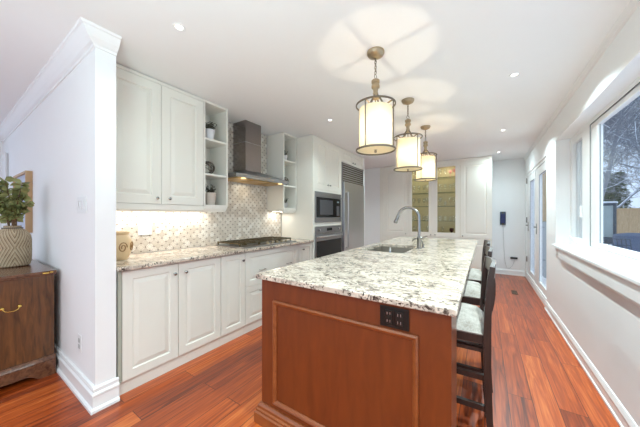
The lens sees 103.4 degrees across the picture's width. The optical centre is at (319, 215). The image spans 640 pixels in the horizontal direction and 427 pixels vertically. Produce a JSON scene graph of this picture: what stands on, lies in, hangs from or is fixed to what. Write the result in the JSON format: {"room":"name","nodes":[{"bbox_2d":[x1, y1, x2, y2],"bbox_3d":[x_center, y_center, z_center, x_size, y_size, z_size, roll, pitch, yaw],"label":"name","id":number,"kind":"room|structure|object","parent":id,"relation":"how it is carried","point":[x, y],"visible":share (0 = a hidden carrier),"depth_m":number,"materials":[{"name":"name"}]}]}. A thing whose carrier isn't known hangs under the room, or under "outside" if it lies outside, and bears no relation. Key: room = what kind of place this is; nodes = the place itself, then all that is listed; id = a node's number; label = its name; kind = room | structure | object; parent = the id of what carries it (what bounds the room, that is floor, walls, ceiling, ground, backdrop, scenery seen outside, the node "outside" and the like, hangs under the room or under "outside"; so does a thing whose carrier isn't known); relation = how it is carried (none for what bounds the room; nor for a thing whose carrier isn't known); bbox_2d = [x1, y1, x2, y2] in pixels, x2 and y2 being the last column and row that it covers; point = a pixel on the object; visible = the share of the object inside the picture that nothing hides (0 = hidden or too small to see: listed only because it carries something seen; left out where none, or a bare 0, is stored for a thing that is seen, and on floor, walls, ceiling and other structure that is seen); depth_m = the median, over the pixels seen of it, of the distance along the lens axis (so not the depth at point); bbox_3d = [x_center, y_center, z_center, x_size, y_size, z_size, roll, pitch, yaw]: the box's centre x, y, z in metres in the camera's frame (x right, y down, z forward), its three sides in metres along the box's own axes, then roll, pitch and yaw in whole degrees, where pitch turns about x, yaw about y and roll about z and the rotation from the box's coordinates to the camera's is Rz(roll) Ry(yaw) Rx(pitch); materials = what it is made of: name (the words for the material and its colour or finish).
{"room":"kitchen","nodes":[
{"label":"kitchen","id":0,"kind":"room"},
{"bbox_2d":[0,141,2,229],"bbox_3d":[-5.862,0.041,2.454,0.100,2.518,3.704,0,0,33],"label":"wall","id":1,"kind":"structure","parent":0,"point":[1,142],"depth_m":3.86,"materials":[{"name":"white paint"}]},
{"bbox_2d":[3,47,119,414],"bbox_3d":[-3.144,0.041,2.813,4.059,2.518,0.156,0,0,33],"label":"wall","id":2,"kind":"structure","parent":0,"point":[68,142],"depth_m":1.85,"materials":[{"name":"white paint"}]},
{"bbox_2d":[1,152,7,227],"bbox_3d":[-4.670,0.200,3.732,0.500,2.200,0.028,0,0,33],"label":"trim","id":3,"kind":"structure","parent":2,"relation":"attached to","point":[4,159],"depth_m":3.62,"materials":[{"name":"white paint"}]},
{"bbox_2d":[13,170,32,232],"bbox_3d":[-3.444,-0.145,2.920,0.770,0.666,0.051,0,0,33],"label":"framed picture","id":4,"kind":"object","parent":2,"relation":"attached to","point":[25,176],"visible":0.49,"depth_m":2.72,"materials":[{"name":"brown wood"}]},
{"bbox_2d":[0,17,121,141],"bbox_3d":[-3.138,-1.168,2.762,4.125,0.100,0.210,0,0,33],"label":"trim","id":5,"kind":"structure","parent":2,"relation":"attached to","point":[84,36],"depth_m":1.93,"materials":[{"name":"white paint"}]},
{"bbox_2d":[78,334,81,352],"bbox_3d":[-1.757,0.935,1.845,0.076,0.120,0.008,0,0,33],"label":"wall outlet","id":6,"kind":"object","parent":2,"relation":"attached to","point":[79,335],"visible":1,"depth_m":1.83,"materials":[{"name":"white plastic"}]},
{"bbox_2d":[77,196,86,212],"bbox_3d":[-1.695,-0.076,1.804,0.199,0.114,0.010,0,0,33],"label":"switch plate","id":7,"kind":"object","parent":2,"relation":"attached to","point":[81,201],"visible":1,"depth_m":1.79,"materials":[{"name":"white plastic"}]},
{"bbox_2d":[135,213,281,253],"bbox_3d":[-0.312,0.041,4.737,0.100,2.518,6.186,0,0,33],"label":"wall","id":8,"kind":"structure","parent":0,"point":[281,213],"depth_m":3.08,"materials":[{"name":"white paint"}]},
{"bbox_2d":[138,223,151,234],"bbox_3d":[-1.712,0.135,2.472,0.010,0.116,0.120,0,0,33],"label":"switch","id":9,"kind":"object","parent":8,"relation":"attached to","point":[143,228],"visible":1,"depth_m":2.47,"materials":[{"name":"white plastic"}]},
{"bbox_2d":[116,63,203,211],"bbox_3d":[-1.565,-0.624,2.365,0.360,1.176,0.831,0,0,33],"label":"upper cabinet","id":10,"kind":"object","parent":8,"relation":"attached to","point":[159,125],"visible":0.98,"depth_m":2.25,"materials":[{"name":"white paint"}]},
{"bbox_2d":[116,122,280,253],"bbox_3d":[-1.298,-0.427,3.125,0.010,1.582,2.408,0,0,33],"label":"backsplash","id":11,"kind":"structure","parent":8,"relation":"attached to","point":[246,215],"depth_m":3.14,"materials":[{"name":"beige tile"}]},
{"bbox_2d":[203,99,227,211],"bbox_3d":[-1.269,-0.624,2.847,0.330,1.176,0.296,0,0,33],"label":"open shelf unit","id":12,"kind":"object","parent":8,"relation":"attached to","point":[215,150],"visible":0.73,"depth_m":2.90,"materials":[{"name":"white paint"}]},
{"bbox_2d":[205,161,214,173],"bbox_3d":[-1.225,-0.519,2.758,0.142,0.142,0.142,0,0,33],"label":"woven ball","id":13,"kind":"object","parent":12,"relation":"on","point":[211,171],"visible":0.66,"depth_m":2.73,"materials":[{"name":"wicker"}]},
{"bbox_2d":[205,186,215,204],"bbox_3d":[-1.209,-0.226,2.783,0.130,0.226,0.123,0,0,-34],"label":"potted succulent","id":14,"kind":"object","parent":12,"relation":"on","point":[210,196],"visible":0.98,"depth_m":2.74,"materials":[{"name":"white ceramic"}]},
{"bbox_2d":[205,121,216,138],"bbox_3d":[-1.207,-0.928,2.774,0.148,0.215,0.124,0,0,-34],"label":"potted succulent","id":15,"kind":"object","parent":12,"relation":"on","point":[209,131],"visible":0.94,"depth_m":2.74,"materials":[{"name":"white ceramic"}]},
{"bbox_2d":[228,120,288,185],"bbox_3d":[-0.882,-0.822,3.349,0.438,0.786,0.910,0,0,33],"label":"range hood","id":16,"kind":"object","parent":8,"relation":"attached to","point":[246,134],"visible":0.98,"depth_m":3.29,"materials":[{"name":"silver metal"}]},
{"bbox_2d":[267,132,296,212],"bbox_3d":[-0.587,-0.624,3.892,0.330,1.176,0.303,0,0,33],"label":"open shelf unit","id":17,"kind":"object","parent":8,"relation":"attached to","point":[277,166],"visible":0.99,"depth_m":3.82,"materials":[{"name":"white paint"}]},
{"bbox_2d":[205,128,214,138],"bbox_3d":[-1.214,-0.878,2.774,0.116,0.115,0.115,0,0,33],"label":"pot","id":18,"kind":"object","parent":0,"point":[209,132],"depth_m":2.73,"materials":[{"name":"white ceramic"}]},
{"bbox_2d":[205,192,215,204],"bbox_3d":[-1.209,-0.180,2.783,0.124,0.135,0.123,0,0,33],"label":"pot","id":19,"kind":"object","parent":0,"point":[210,197],"depth_m":2.74,"materials":[{"name":"beige ceramic"}]},
{"bbox_2d":[0,273,619,426],"bbox_3d":[-1.129,1.350,3.119,7.300,0.100,9.990,0,0,33],"label":"floor","id":20,"kind":"structure","parent":0,"point":[538,380],"depth_m":1.87,"materials":[{"name":"brown wood"}]},
{"bbox_2d":[0,259,56,386],"bbox_3d":[-2.751,0.875,2.156,1.056,0.850,0.515,0,0,33],"label":"wooden dresser","id":21,"kind":"object","parent":20,"relation":"on","point":[26,292],"visible":0.93,"depth_m":1.96,"materials":[{"name":"brown wood"}]},
{"bbox_2d":[0,176,34,267],"bbox_3d":[-2.739,0.053,2.244,0.270,0.793,0.261,0,0,33],"label":"potted plant","id":22,"kind":"object","parent":21,"relation":"on","point":[15,241],"visible":1,"depth_m":2.21,"materials":[{"name":"ceramic"}]},
{"bbox_2d":[116,256,220,395],"bbox_3d":[-1.441,0.849,2.292,0.630,0.903,0.832,0,0,33],"label":"base cabinet","id":23,"kind":"object","parent":20,"relation":"on","point":[168,316],"visible":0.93,"depth_m":2.05,"materials":[{"name":"white paint"}]},
{"bbox_2d":[116,238,313,271],"bbox_3d":[-1.019,0.381,2.945,0.646,0.030,2.405,0,0,33],"label":"countertop","id":24,"kind":"structure","parent":23,"relation":"on","point":[149,259],"depth_m":2.36,"materials":[{"name":"beige stone"}]},
{"bbox_2d":[116,231,132,260],"bbox_3d":[-1.661,0.251,2.084,0.198,0.230,0.193,0,0,33],"label":"ceramic jar","id":25,"kind":"object","parent":24,"relation":"on","point":[124,243],"visible":0.68,"depth_m":2.04,"materials":[{"name":"beige ceramic"}]},
{"bbox_2d":[216,236,295,248],"bbox_3d":[-0.793,0.340,3.287,0.520,0.052,0.910,0,0,33],"label":"gas cooktop","id":26,"kind":"object","parent":24,"relation":"in","point":[270,240],"visible":1,"depth_m":3.13,"materials":[{"name":"silver metal"}]},
{"bbox_2d":[219,253,244,345],"bbox_3d":[-1.131,0.849,2.767,0.630,0.903,0.298,0,0,33],"label":"base cabinet","id":27,"kind":"object","parent":20,"relation":"on","point":[233,265],"visible":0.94,"depth_m":2.60,"materials":[{"name":"white paint"}]},
{"bbox_2d":[243,244,297,333],"bbox_3d":[-0.795,0.849,3.282,0.629,0.903,0.928,0,0,33],"label":"base cabinet","id":28,"kind":"object","parent":20,"relation":"on","point":[258,261],"visible":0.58,"depth_m":2.90,"materials":[{"name":"white paint"}]},
{"bbox_2d":[298,242,311,262],"bbox_3d":[-0.450,0.849,3.811,0.630,0.903,0.332,0,0,33],"label":"base cabinet","id":29,"kind":"object","parent":20,"relation":"on","point":[305,249],"visible":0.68,"depth_m":3.64,"materials":[{"name":"white paint"}]},
{"bbox_2d":[282,135,341,258],"bbox_3d":[-0.107,0.044,4.330,0.650,2.512,0.904,0,0,33],"label":"tall cabinet","id":30,"kind":"object","parent":20,"relation":"on","point":[319,161],"visible":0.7,"depth_m":3.93,"materials":[{"name":"white paint"}]},
{"bbox_2d":[315,191,341,222],"bbox_3d":[-0.036,-0.129,4.292,0.470,0.478,0.822,0,0,33],"label":"microwave","id":31,"kind":"object","parent":30,"relation":"in","point":[327,205],"visible":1,"depth_m":4.11,"materials":[{"name":"silver metal"}]},
{"bbox_2d":[315,225,342,257],"bbox_3d":[-0.056,0.426,4.305,0.622,0.500,0.822,0,0,33],"label":"wall oven","id":32,"kind":"object","parent":30,"relation":"in","point":[328,239],"visible":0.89,"depth_m":4.10,"materials":[{"name":"silver metal"}]},
{"bbox_2d":[342,162,363,251],"bbox_3d":[0.433,0.169,5.096,0.717,2.262,0.961,0,0,33],"label":"refrigerator","id":33,"kind":"object","parent":20,"relation":"on","point":[352,177],"visible":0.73,"depth_m":4.86,"materials":[{"name":"brushed stainless steel"},{"name":"dark brushed stainless steel"}]},
{"bbox_2d":[342,148,362,169],"bbox_3d":[0.405,-1.090,5.114,0.650,0.244,0.965,0,0,33],"label":"upper cabinet","id":34,"kind":"object","parent":33,"relation":"on","point":[348,158],"visible":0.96,"depth_m":4.91,"materials":[{"name":"white paint"}]},
{"bbox_2d":[254,280,456,426],"bbox_3d":[0.946,0.850,2.658,1.116,0.900,3.274,0,0,33],"label":"kitchen island","id":35,"kind":"object","parent":20,"relation":"on","point":[328,359],"visible":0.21,"depth_m":1.26,"materials":[{"name":"brown wood"}]},
{"bbox_2d":[256,237,476,316],"bbox_3d":[0.965,0.382,2.668,1.120,0.032,3.303,0,0,33],"label":"island countertop","id":36,"kind":"structure","parent":35,"relation":"on","point":[432,278],"depth_m":1.59,"materials":[{"name":"beige stone"}]},
{"bbox_2d":[368,246,413,252],"bbox_3d":[0.798,0.505,2.843,0.492,0.210,0.727,0,0,33],"label":"sink","id":37,"kind":"object","parent":36,"relation":"in","point":[381,248],"visible":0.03,"depth_m":3.16,"materials":[{"name":"metal"}]},
{"bbox_2d":[394,206,426,248],"bbox_3d":[0.999,0.132,2.799,0.366,0.468,0.055,0,0,33],"label":"kitchen faucet","id":38,"kind":"object","parent":36,"relation":"on","point":[419,238],"visible":1,"depth_m":2.74,"materials":[{"name":"silver metal"}]},
{"bbox_2d":[380,305,408,331],"bbox_3d":[0.333,0.462,1.137,0.132,0.094,0.009,0,0,33],"label":"island outlet","id":39,"kind":"object","parent":35,"relation":"attached to","point":[397,318],"visible":1,"depth_m":1.13,"materials":[{"name":"black plastic"}]},
{"bbox_2d":[385,309,392,324],"bbox_3d":[0.312,0.462,1.148,0.036,0.068,0.002,0,0,33],"label":"socket","id":40,"kind":"object","parent":39,"relation":"attached to","point":[388,312],"depth_m":1.15,"materials":[{"name":"black plastic"}]},
{"bbox_2d":[395,311,402,327],"bbox_3d":[0.352,0.462,1.121,0.036,0.068,0.002,0,0,33],"label":"socket","id":41,"kind":"object","parent":39,"relation":"attached to","point":[398,314],"depth_m":1.12,"materials":[{"name":"black plastic"}]},
{"bbox_2d":[380,156,491,270],"bbox_3d":[2.684,0.044,6.040,2.355,2.512,0.710,0,0,33],"label":"display cabinet","id":42,"kind":"object","parent":20,"relation":"on","point":[470,213],"visible":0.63,"depth_m":5.83,"materials":[{"name":"white paint"}]},
{"bbox_2d":[461,240,490,305],"bbox_3d":[1.515,0.777,2.643,0.445,1.047,0.414,0,0,30],"label":"counter stool","id":43,"kind":"object","parent":20,"relation":"on","point":[474,274],"visible":0.18,"depth_m":2.47,"materials":[{"name":"white fabric"}]},
{"bbox_2d":[467,268,481,280],"bbox_3d":[1.494,0.598,2.655,0.396,0.060,0.396,0,0,30],"label":"seat cushion","id":44,"kind":"object","parent":43,"relation":"on","point":[474,274],"depth_m":2.47,"materials":[{"name":"grey fabric"}]},
{"bbox_2d":[457,256,495,426],"bbox_3d":[0.814,0.777,1.560,0.445,1.047,0.414,0,0,30],"label":"counter stool","id":45,"kind":"object","parent":20,"relation":"on","point":[474,323],"visible":0.63,"depth_m":1.35,"materials":[{"name":"brown wood"}]},
{"bbox_2d":[457,303,483,335],"bbox_3d":[0.793,0.598,1.572,0.396,0.060,0.396,0,0,30],"label":"seat cushion","id":46,"kind":"object","parent":45,"relation":"on","point":[470,318],"depth_m":1.40,"materials":[{"name":"grey fabric"}]},
{"bbox_2d":[461,245,492,392],"bbox_3d":[1.186,0.777,2.129,0.445,1.047,0.414,0,0,30],"label":"counter stool","id":47,"kind":"object","parent":20,"relation":"on","point":[471,294],"visible":0.19,"depth_m":1.95,"materials":[{"name":"white fabric"}]},
{"bbox_2d":[463,280,480,298],"bbox_3d":[1.164,0.598,2.142,0.396,0.060,0.396,0,0,30],"label":"seat cushion","id":48,"kind":"object","parent":47,"relation":"on","point":[472,289],"depth_m":1.96,"materials":[{"name":"grey fabric"}]},
{"bbox_2d":[0,0,629,168],"bbox_3d":[-1.129,-1.268,3.119,7.300,0.100,9.990,0,0,33],"label":"ceiling","id":49,"kind":"structure","parent":0,"point":[291,67],"depth_m":1.93,"materials":[{"name":"white paint"}]},
{"bbox_2d":[172,22,185,31],"bbox_3d":[-0.912,-1.216,1.633,0.080,0.004,0.080,0,0,33],"label":"recessed light","id":50,"kind":"object","parent":49,"relation":"in","point":[179,27],"visible":1,"depth_m":1.63,"materials":[{"name":"white paint"}]},
{"bbox_2d":[356,46,395,155],"bbox_3d":[0.414,-0.842,1.883,0.294,0.752,0.294,0,0,42],"label":"pendant light","id":51,"kind":"object","parent":49,"relation":"hanging from","point":[375,118],"visible":1,"depth_m":1.79,"materials":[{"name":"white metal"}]},
{"bbox_2d":[357,146,393,153],"bbox_3d":[0.414,-0.490,1.883,0.268,0.004,0.268,0,0,42],"label":"diffuser","id":52,"kind":"object","parent":51,"relation":"attached to","point":[362,149],"depth_m":1.87,"materials":[{"name":"beige glass"}]},
{"bbox_2d":[393,97,422,171],"bbox_3d":[0.929,-0.842,2.668,0.294,0.752,0.294,0,0,-22],"label":"pendant light","id":53,"kind":"object","parent":49,"relation":"hanging from","point":[407,148],"visible":1,"depth_m":2.58,"materials":[{"name":"beige fabric"}]},
{"bbox_2d":[395,167,420,170],"bbox_3d":[0.929,-0.490,2.668,0.268,0.004,0.268,0,0,-22],"label":"diffuser","id":54,"kind":"object","parent":53,"relation":"attached to","point":[397,168],"depth_m":2.65,"materials":[{"name":"beige glass"}]},
{"bbox_2d":[414,125,436,181],"bbox_3d":[1.447,-0.842,3.463,0.294,0.752,0.294,0,0,-45],"label":"pendant light","id":55,"kind":"object","parent":49,"relation":"hanging from","point":[427,162],"visible":0.92,"depth_m":3.37,"materials":[{"name":"beige"}]},
{"bbox_2d":[415,179,435,180],"bbox_3d":[1.447,-0.490,3.463,0.268,0.004,0.268,0,0,-45],"label":"diffuser","id":56,"kind":"object","parent":55,"relation":"attached to","point":[415,179],"depth_m":3.44,"materials":[{"name":"beige glass"}]},
{"bbox_2d":[509,72,519,76],"bbox_3d":[1.683,-1.216,2.186,0.080,0.004,0.080,0,0,33],"label":"recessed light","id":57,"kind":"object","parent":49,"relation":"in","point":[515,74],"visible":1,"depth_m":2.18,"materials":[{"name":"white"}]},
{"bbox_2d":[364,168,379,245],"bbox_3d":[1.481,0.041,6.878,0.565,2.518,0.640,0,0,33],"label":"wall","id":58,"kind":"structure","parent":0,"point":[371,176],"depth_m":6.59,"materials":[{"name":"white paint"}]},
{"bbox_2d":[492,158,524,270],"bbox_3d":[2.996,0.041,6.332,3.900,2.518,0.100,0,0,33],"label":"wall","id":59,"kind":"structure","parent":0,"point":[508,176],"depth_m":5.52,"materials":[{"name":"white paint"}]},
{"bbox_2d":[500,212,513,267],"bbox_3d":[4.090,0.536,5.521,0.252,1.233,0.061,0,0,33],"label":"wall phone","id":60,"kind":"object","parent":59,"relation":"attached to","point":[502,214],"visible":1,"depth_m":5.55,"materials":[{"name":"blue plastic"}]},
{"bbox_2d":[495,268,524,275],"bbox_3d":[4.127,1.241,5.520,0.560,0.118,0.024,0,0,33],"label":"baseboard","id":61,"kind":"structure","parent":59,"relation":"attached to","point":[498,270],"depth_m":5.50,"materials":[{"name":"white paint"}]},
{"bbox_2d":[525,5,639,426],"bbox_3d":[1.770,0.041,1.167,0.250,2.518,9.890,0,0,33],"label":"wall","id":62,"kind":"structure","parent":0,"point":[606,326],"depth_m":2.07,"materials":[{"name":"white paint"}]},
{"bbox_2d":[526,156,546,299],"bbox_3d":[3.757,0.185,4.343,0.173,2.050,2.060,0,0,33],"label":"door","id":63,"kind":"structure","parent":62,"relation":"in","point":[535,175],"depth_m":4.30,"materials":[{"name":"white paint"}]},
{"bbox_2d":[524,0,639,159],"bbox_3d":[1.654,-1.194,1.243,0.028,0.048,9.890,0,0,33],"label":"trim","id":64,"kind":"structure","parent":62,"relation":"attached to","point":[632,5],"depth_m":1.92,"materials":[{"name":"white paint"}]},
{"bbox_2d":[544,300,637,426],"bbox_3d":[1.046,1.241,0.308,0.024,0.118,7.660,0,0,33],"label":"baseboard","id":65,"kind":"structure","parent":62,"relation":"attached to","point":[623,418],"depth_m":1.92,"materials":[{"name":"white paint"}]},
{"bbox_2d":[552,244,639,307],"bbox_3d":[1.694,0.422,1.197,0.170,0.155,4.377,0,0,33],"label":"trim","id":66,"kind":"structure","parent":62,"relation":"attached to","point":[623,279],"depth_m":1.77,"materials":[{"name":"white paint"}]},
{"bbox_2d":[569,76,639,267],"bbox_3d":[1.785,-0.280,1.175,0.094,1.250,4.320,0,0,33],"label":"window","id":67,"kind":"structure","parent":62,"relation":"in","point":[586,146],"depth_m":2.41,"materials":[{"name":"white paint"}]},
{"bbox_2d":[576,140,581,237],"bbox_3d":[2.850,-0.285,2.750,0.008,1.070,0.339,0,0,33],"label":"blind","id":68,"kind":"object","parent":67,"relation":"attached to","point":[578,143],"depth_m":2.85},
{"label":"outside","id":69,"kind":"structure","parent":0,"visible":0},
{"bbox_3d":[40.289,1.700,5.954,59.020,0.100,66.000,0,0,33],"label":"ground","id":70,"kind":"structure","parent":69,"visible":0},
{"bbox_2d":[542,172,545,277],"bbox_3d":[5.833,0.000,6.105,0.920,3.300,0.080,0,0,33],"label":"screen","id":71,"kind":"object","parent":70,"relation":"on","point":[544,174],"visible":0.06,"depth_m":6.26,"materials":[{"name":"grey glass"}]},
{"bbox_2d":[603,201,617,244],"bbox_3d":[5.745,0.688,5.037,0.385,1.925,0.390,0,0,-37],"label":"shed","id":72,"kind":"object","parent":70,"relation":"on","point":[609,207],"visible":0.3,"depth_m":4.96,"materials":[{"name":"blue metal"}]},
{"bbox_2d":[603,238,631,249],"bbox_3d":[4.516,1.007,3.712,0.464,1.286,0.496,0,0,13],"label":"wire chair","id":73,"kind":"object","parent":70,"relation":"on","point":[617,245],"visible":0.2,"depth_m":3.91,"materials":[{"name":"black metal"}]},
{"bbox_2d":[603,170,632,207],"bbox_3d":[15.310,-0.332,13.449,2.141,3.963,2.092,0,0,-40],"label":"evergreen tree","id":74,"kind":"object","parent":70,"relation":"on","point":[610,196],"visible":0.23,"depth_m":12.95,"materials":[{"name":"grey plant"}]},
{"bbox_2d":[603,96,639,208],"bbox_3d":[8.335,-2.818,6.306,8.715,8.946,10.009,0,0,27],"label":"bare tree","id":75,"kind":"object","parent":70,"relation":"on","point":[621,115],"visible":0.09,"depth_m":7.02,"materials":[{"name":"grey plant"}]},
{"bbox_2d":[603,96,639,201],"bbox_3d":[11.688,-3.173,9.184,9.335,9.676,11.304,0,0,30],"label":"bare tree","id":76,"kind":"object","parent":70,"relation":"on","point":[638,154],"visible":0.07,"depth_m":8.90,"materials":[{"name":"grey plant"}]},
{"bbox_2d":[612,233,639,251],"bbox_3d":[5.473,0.975,4.196,0.820,1.350,0.868,0,0,-42],"label":"covered table","id":77,"kind":"object","parent":70,"relation":"on","point":[635,237],"visible":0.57,"depth_m":4.14,"materials":[{"name":"blue fabric"}]},
{"bbox_2d":[617,208,639,233],"bbox_3d":[18.085,0.640,8.505,11.560,1.920,0.110,0,0,33],"label":"fence","id":78,"kind":"object","parent":70,"relation":"on","point":[628,219],"visible":0.38,"depth_m":11.28,"materials":[{"name":"brown wood"}]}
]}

